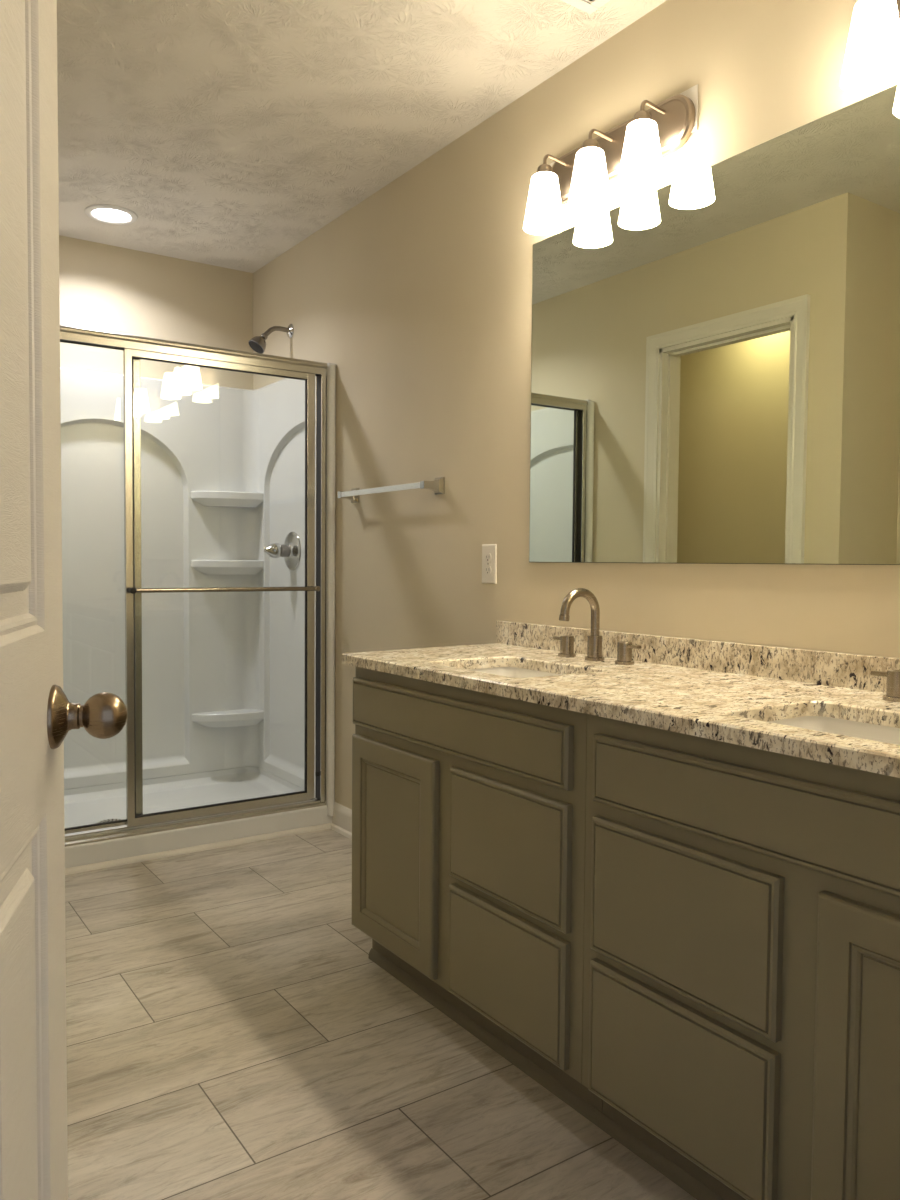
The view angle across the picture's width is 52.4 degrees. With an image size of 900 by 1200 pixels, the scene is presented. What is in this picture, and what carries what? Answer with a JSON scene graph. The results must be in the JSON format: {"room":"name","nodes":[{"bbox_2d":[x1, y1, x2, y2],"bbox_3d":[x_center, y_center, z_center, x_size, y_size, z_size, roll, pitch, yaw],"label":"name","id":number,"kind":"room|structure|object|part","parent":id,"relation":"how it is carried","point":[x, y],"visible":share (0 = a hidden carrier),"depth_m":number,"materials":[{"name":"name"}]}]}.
{"room":"bathroom","nodes":[
{"label":"bathroom","id":0,"kind":"room"},
{"bbox_2d":[59,235,252,389],"bbox_3d":[-2.089,-0.307,3.661,2.700,2.440,0.120,-1,3,-34],"label":"wall","id":1,"kind":"structure","parent":0,"point":[103,287],"depth_m":4.07,"materials":[{"name":"paint"}]},
{"bbox_2d":[57,0,666,272],"bbox_3d":[-0.456,-1.470,1.378,2.850,0.100,5.700,-1,3,-34],"label":"ceiling","id":2,"kind":"structure","parent":0,"point":[234,132],"depth_m":2.68,"materials":[{"name":"beige paint"}]},
{"bbox_2d":[85,204,137,224],"bbox_3d":[-1.332,-1.515,3.597,0.196,0.011,0.196,-1,3,-34],"label":"recessed light","id":3,"kind":"object","parent":2,"relation":"in","point":[105,213],"visible":1,"depth_m":3.59,"materials":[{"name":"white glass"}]},
{"bbox_2d":[561,0,609,13],"bbox_3d":[0.309,-1.439,2.042,0.302,0.008,0.307,-1,3,-34],"label":"ceiling vent","id":4,"kind":"object","parent":2,"relation":"in","point":[588,6],"visible":1,"depth_m":2.21,"materials":[{"name":"white plastic"}]},
{"bbox_2d":[65,829,696,1199],"bbox_3d":[-0.477,1.067,1.483,2.850,0.100,5.700,-1,3,-34],"label":"floor","id":5,"kind":"structure","parent":0,"point":[232,1033],"depth_m":1.96,"materials":[{"name":"tile"}]},
{"bbox_2d":[60,363,335,867],"bbox_3d":[-1.282,-0.017,3.631,1.412,1.876,0.863,-1,3,-34],"label":"shower surround","id":6,"kind":"object","parent":5,"relation":"on","point":[223,468],"visible":0.59,"depth_m":4.07,"materials":[{"name":"white plastic"}]},
{"bbox_3d":[-1.486,-0.083,3.926,1.234,1.756,0.035,-1,3,-34],"label":"panel","id":7,"kind":"part","parent":6,"relation":"part of","materials":[{"name":"white plastic"}]},
{"bbox_2d":[60,325,327,846],"bbox_3d":[-1.053,-0.045,3.296,1.344,1.778,0.106,-1,3,-34],"label":"shower door","id":8,"kind":"structure","parent":6,"relation":"attached to","point":[134,348],"depth_m":3.39,"materials":[{"name":"silver glass"}]},
{"bbox_3d":[-1.366,-0.045,3.126,0.609,1.720,0.015,-1,3,-34],"label":"sliding panel","id":9,"kind":"part","parent":8,"relation":"part of","materials":[{"name":"clear glass"}]},
{"bbox_3d":[-1.057,-0.910,3.277,1.344,0.049,0.059,-1,3,-34],"label":"header rail","id":10,"kind":"part","parent":8,"relation":"part of","materials":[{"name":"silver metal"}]},
{"bbox_3d":[-0.849,-0.046,3.454,0.738,1.708,0.017,-1,3,-34],"label":"sliding panel","id":11,"kind":"part","parent":8,"relation":"part of","materials":[{"name":"clear glass"}]},
{"bbox_2d":[191,709,263,726],"bbox_3d":[-1.017,0.548,4.193,0.308,0.066,0.112,-1,3,-34],"label":"corner shelf","id":12,"kind":"object","parent":6,"relation":"attached to","point":[199,717],"depth_m":4.17,"materials":[{"name":"white plastic"}]},
{"bbox_2d":[191,560,263,574],"bbox_3d":[-1.012,-0.149,4.164,0.308,0.066,0.112,-1,3,-34],"label":"corner shelf","id":13,"kind":"object","parent":6,"relation":"attached to","point":[198,567],"depth_m":4.14,"materials":[{"name":"white plastic"}]},
{"bbox_2d":[191,491,263,507],"bbox_3d":[-1.009,-0.458,4.151,0.308,0.066,0.112,-1,3,-34],"label":"corner shelf","id":14,"kind":"object","parent":6,"relation":"attached to","point":[199,499],"depth_m":4.13,"materials":[{"name":"white plastic"}]},
{"bbox_2d":[264,531,300,569],"bbox_3d":[-0.743,-0.213,3.959,0.136,0.170,0.170,-1,3,-34],"label":"shower valve","id":15,"kind":"object","parent":6,"relation":"attached to","point":[290,550],"visible":1,"depth_m":3.95,"materials":[{"name":"silver metal"}]},
{"bbox_3d":[-0.769,-0.213,3.942,0.074,0.068,0.068,-1,3,-34],"label":"lever handle","id":16,"kind":"part","parent":15,"relation":"part of","materials":[{"name":"silver metal"}]},
{"bbox_3d":[-0.723,-0.214,3.973,0.045,0.056,0.056,-1,3,-34],"label":"valve stem","id":17,"kind":"part","parent":15,"relation":"part of","materials":[{"name":"silver metal"}]},
{"bbox_3d":[-0.680,-0.078,3.969,0.024,1.756,0.685,-1,3,-34],"label":"panel","id":18,"kind":"part","parent":6,"relation":"part of","materials":[{"name":"white plastic"}]},
{"bbox_2d":[351,667,602,1126],"bbox_3d":[0.209,0.587,2.227,0.554,0.810,0.897,-1,3,-34],"label":"vanity cabinet","id":19,"kind":"object","parent":5,"relation":"on","point":[469,806],"visible":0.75,"depth_m":1.96,"materials":[{"name":"beige paint"}]},
{"bbox_3d":[-0.145,0.619,2.271,0.018,0.511,0.392,-1,3,-34],"label":"cabinet door","id":20,"kind":"part","parent":19,"relation":"part of","materials":[{"name":"beige paint"}]},
{"bbox_3d":[-0.014,0.282,2.070,0.018,0.123,0.846,-1,3,-34],"label":"false drawer","id":21,"kind":"part","parent":19,"relation":"part of","materials":[{"name":"beige paint"}]},
{"bbox_3d":[0.111,0.769,1.903,0.018,0.246,0.391,-1,3,-34],"label":"drawer","id":22,"kind":"part","parent":19,"relation":"part of","materials":[{"name":"beige paint"}]},
{"bbox_3d":[0.113,0.503,1.892,0.018,0.246,0.391,-1,3,-34],"label":"drawer","id":23,"kind":"part","parent":19,"relation":"part of","materials":[{"name":"beige paint"}]},
{"bbox_2d":[342,621,899,777],"bbox_3d":[0.433,0.150,1.878,0.567,0.095,1.814,-1,3,-34],"label":"countertop","id":24,"kind":"structure","parent":19,"relation":"on","point":[729,692],"depth_m":1.84,"materials":[{"name":"stone"}]},
{"bbox_2d":[467,667,560,677],"bbox_3d":[0.150,0.247,2.168,0.322,0.127,0.425,-1,3,-34],"label":"sink","id":25,"kind":"object","parent":24,"relation":"in","point":[503,671],"visible":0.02,"depth_m":2.36,"materials":[{"name":"white ceramic"}]},
{"bbox_2d":[553,588,640,664],"bbox_3d":[0.328,0.061,2.280,0.141,0.183,0.305,-1,3,-34],"label":"faucet","id":26,"kind":"object","parent":24,"relation":"on","point":[594,643],"visible":1,"depth_m":2.29,"materials":[{"name":"silver metal"}]},
{"bbox_3d":[0.307,0.121,2.395,0.047,0.054,0.047,-1,3,-34],"label":"handle","id":27,"kind":"part","parent":26,"relation":"part of","materials":[{"name":"silver metal"}]},
{"bbox_3d":[0.324,0.031,2.275,0.126,0.123,0.022,-1,3,-34],"label":"spout","id":28,"kind":"part","parent":26,"relation":"part of","materials":[{"name":"silver metal"}]},
{"bbox_3d":[0.366,0.121,2.308,0.049,0.062,0.049,-1,3,-34],"label":"spout","id":29,"kind":"part","parent":26,"relation":"part of","materials":[{"name":"silver metal"}]},
{"bbox_3d":[0.425,0.129,2.222,0.047,0.054,0.047,-1,3,-34],"label":"handle","id":30,"kind":"part","parent":26,"relation":"part of","materials":[{"name":"silver metal"}]},
{"bbox_3d":[0.442,0.112,2.197,0.015,0.008,0.036,-1,3,-34],"label":"lever","id":31,"kind":"part","parent":26,"relation":"part of","materials":[{"name":"silver metal"}]},
{"bbox_2d":[768,716,899,744],"bbox_3d":[0.655,0.281,1.433,0.322,0.127,0.425,-1,3,-34],"label":"sink","id":32,"kind":"object","parent":24,"relation":"in","point":[880,733],"visible":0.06,"depth_m":1.61,"materials":[{"name":"white ceramic"}]},
{"bbox_2d":[870,670,899,701],"bbox_3d":[0.833,0.096,1.544,0.141,0.183,0.305,-1,3,-34],"label":"faucet","id":33,"kind":"object","parent":24,"relation":"on","point":[892,694],"visible":1,"depth_m":1.65,"materials":[{"name":"silver metal"}]},
{"bbox_3d":[0.795,0.136,1.683,0.015,0.008,0.036,-1,3,-34],"label":"lever","id":34,"kind":"part","parent":33,"relation":"part of","materials":[{"name":"silver metal"}]},
{"bbox_3d":[0.812,0.155,1.659,0.047,0.054,0.047,-1,3,-34],"label":"handle","id":35,"kind":"part","parent":33,"relation":"part of","materials":[{"name":"silver metal"}]},
{"bbox_2d":[582,714,899,1199],"bbox_3d":[0.705,0.621,1.505,0.554,0.810,0.855,-1,3,-34],"label":"vanity cabinet","id":36,"kind":"object","parent":5,"relation":"on","point":[741,1039],"visible":0.82,"depth_m":1.40,"materials":[{"name":"beige paint"}]},
{"bbox_3d":[0.371,0.790,1.523,0.018,0.246,0.395,-1,3,-34],"label":"drawer","id":37,"kind":"part","parent":36,"relation":"part of","materials":[{"name":"beige paint"}]},
{"bbox_3d":[0.374,0.525,1.512,0.018,0.246,0.395,-1,3,-34],"label":"drawer","id":38,"kind":"part","parent":36,"relation":"part of","materials":[{"name":"beige paint"}]},
{"bbox_3d":[0.485,0.320,1.344,0.018,0.123,0.782,-1,3,-34],"label":"false drawer","id":39,"kind":"part","parent":36,"relation":"part of","materials":[{"name":"beige paint"}]},
{"bbox_3d":[0.612,0.672,1.169,0.018,0.508,0.322,-1,3,-34],"label":"cabinet door","id":40,"kind":"part","parent":36,"relation":"part of","materials":[{"name":"beige paint"}]},
{"bbox_2d":[253,0,899,809],"bbox_3d":[0.635,-0.224,2.185,0.120,2.440,5.700,-1,3,-34],"label":"wall","id":41,"kind":"structure","parent":0,"point":[419,294],"depth_m":2.81,"materials":[{"name":"paint"}]},
{"bbox_2d":[65,823,331,874],"bbox_3d":[-1.054,0.927,3.316,1.398,0.020,0.014,-1,3,-34],"label":"trim","id":42,"kind":"structure","parent":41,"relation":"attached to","point":[130,860],"depth_m":3.38,"materials":[{"name":"white paint"}]},
{"bbox_2d":[248,324,293,353],"bbox_3d":[-0.771,-1.131,3.936,0.197,0.146,0.077,-1,3,-34],"label":"showerhead","id":43,"kind":"object","parent":41,"relation":"attached to","point":[258,343],"visible":0.98,"depth_m":3.91,"materials":[{"name":"silver metal"}]},
{"bbox_3d":[-0.747,-1.157,3.956,0.134,0.059,0.021,-1,3,-34],"label":"arm","id":44,"kind":"part","parent":43,"relation":"part of","materials":[{"name":"silver metal"}]},
{"bbox_2d":[331,802,351,839],"bbox_3d":[-0.157,0.895,3.246,0.024,0.104,1.136,-1,3,-34],"label":"baseboard","id":45,"kind":"structure","parent":41,"relation":"attached to","point":[342,815],"depth_m":3.64,"materials":[{"name":"white paint"}]},
{"bbox_2d":[338,477,444,502],"bbox_3d":[-0.227,-0.391,3.266,0.075,0.056,0.637,-1,3,-34],"label":"towel bar","id":46,"kind":"object","parent":41,"relation":"attached to","point":[437,485],"visible":1,"depth_m":3.13,"materials":[{"name":"white metal"}]},
{"bbox_3d":[-0.392,-0.402,3.507,0.075,0.056,0.052,-1,3,-34],"label":"wall post","id":47,"kind":"part","parent":46,"relation":"part of","materials":[{"name":"silver metal"}]},
{"bbox_3d":[-0.061,-0.379,3.025,0.075,0.056,0.052,-1,3,-34],"label":"wall post","id":48,"kind":"part","parent":46,"relation":"part of","materials":[{"name":"silver metal"}]},
{"bbox_2d":[482,544,496,583],"bbox_3d":[0.120,-0.112,2.826,0.008,0.122,0.072,-1,3,-34],"label":"wall outlet","id":49,"kind":"object","parent":41,"relation":"attached to","point":[489,551],"visible":1,"depth_m":2.82,"materials":[{"name":"white plastic"}]},
{"bbox_2d":[484,566,490,573],"bbox_3d":[0.117,-0.092,2.825,0.002,0.025,0.033,-1,3,-34],"label":"receptacle","id":50,"kind":"object","parent":49,"relation":"attached to","point":[487,569],"depth_m":2.83,"materials":[{"name":"white plastic"}]},
{"bbox_2d":[485,553,490,561],"bbox_3d":[0.117,-0.131,2.823,0.002,0.025,0.033,-1,3,-34],"label":"receptacle","id":51,"kind":"object","parent":49,"relation":"attached to","point":[487,555],"depth_m":2.82,"materials":[{"name":"white plastic"}]},
{"bbox_2d":[523,84,697,234],"bbox_3d":[0.368,-1.100,2.308,0.150,0.222,0.524,-1,3,-34],"label":"vanity light","id":52,"kind":"object","parent":41,"relation":"attached to","point":[632,152],"visible":1,"depth_m":2.26,"materials":[{"name":"white glass"}]},
{"bbox_3d":[0.252,-1.064,2.444,0.111,0.137,0.111,-1,3,-34],"label":"lamp shade","id":53,"kind":"part","parent":52,"relation":"part of","materials":[{"name":"white glass"}]},
{"bbox_3d":[0.282,-1.173,2.460,0.080,0.041,0.010,-1,3,-34],"label":"arm","id":54,"kind":"part","parent":52,"relation":"part of","materials":[{"name":"silver metal"}]},
{"bbox_3d":[0.352,-1.057,2.299,0.111,0.137,0.111,-1,3,-34],"label":"lamp shade","id":55,"kind":"part","parent":52,"relation":"part of","materials":[{"name":"white glass"}]},
{"bbox_3d":[0.382,-1.166,2.315,0.080,0.041,0.010,-1,3,-34],"label":"arm","id":56,"kind":"part","parent":52,"relation":"part of","materials":[{"name":"silver metal"}]},
{"bbox_3d":[0.429,-1.160,2.348,0.003,0.105,0.524,-1,3,-34],"label":"mounting plate","id":57,"kind":"part","parent":52,"relation":"part of","materials":[{"name":"silver metal"}]},
{"bbox_3d":[0.451,-1.050,2.154,0.111,0.137,0.111,-1,3,-34],"label":"lamp shade","id":58,"kind":"part","parent":52,"relation":"part of","materials":[{"name":"white glass"}]},
{"bbox_3d":[0.481,-1.159,2.170,0.080,0.041,0.010,-1,3,-34],"label":"arm","id":59,"kind":"part","parent":52,"relation":"part of","materials":[{"name":"silver metal"}]},
{"bbox_2d":[496,621,899,692],"bbox_3d":[0.660,0.132,2.032,0.018,0.068,1.814,-1,3,-34],"label":"backsplash","id":60,"kind":"structure","parent":41,"relation":"attached to","point":[846,670],"depth_m":2.06,"materials":[{"name":"stone"}]},
{"bbox_2d":[529,83,899,564],"bbox_3d":[0.665,-0.536,2.020,0.005,0.912,1.517,-1,3,-34],"label":"mirror","id":61,"kind":"object","parent":41,"relation":"attached to","point":[715,361],"visible":1,"depth_m":2.06,"materials":[{"name":"grey mirror"}]},
{"bbox_2d":[840,0,899,92],"bbox_3d":[0.894,-1.064,1.542,0.150,0.222,0.524,-1,3,-34],"label":"vanity light","id":62,"kind":"object","parent":41,"relation":"attached to","point":[872,57],"visible":1,"depth_m":1.65,"materials":[{"name":"white glass"}]},
{"bbox_3d":[0.094,0.038,0.461,0.840,2.050,0.124,-1,3,-34],"label":"trim","id":63,"kind":"structure","parent":0,"visible":0},
{"bbox_2d":[0,0,126,1199],"bbox_3d":[-0.342,0.024,0.684,0.114,2.030,0.822,0,2,-13],"label":"door","id":64,"kind":"structure","parent":63,"relation":"attached to","point":[36,715],"depth_m":0.94,"materials":[{"name":"beige paint"}]},
{"bbox_3d":[-0.429,0.131,1.027,0.034,0.072,0.072,0,2,-13],"label":"knob","id":65,"kind":"part","parent":64,"relation":"part of","materials":[{"name":"silver metal"}]}
]}

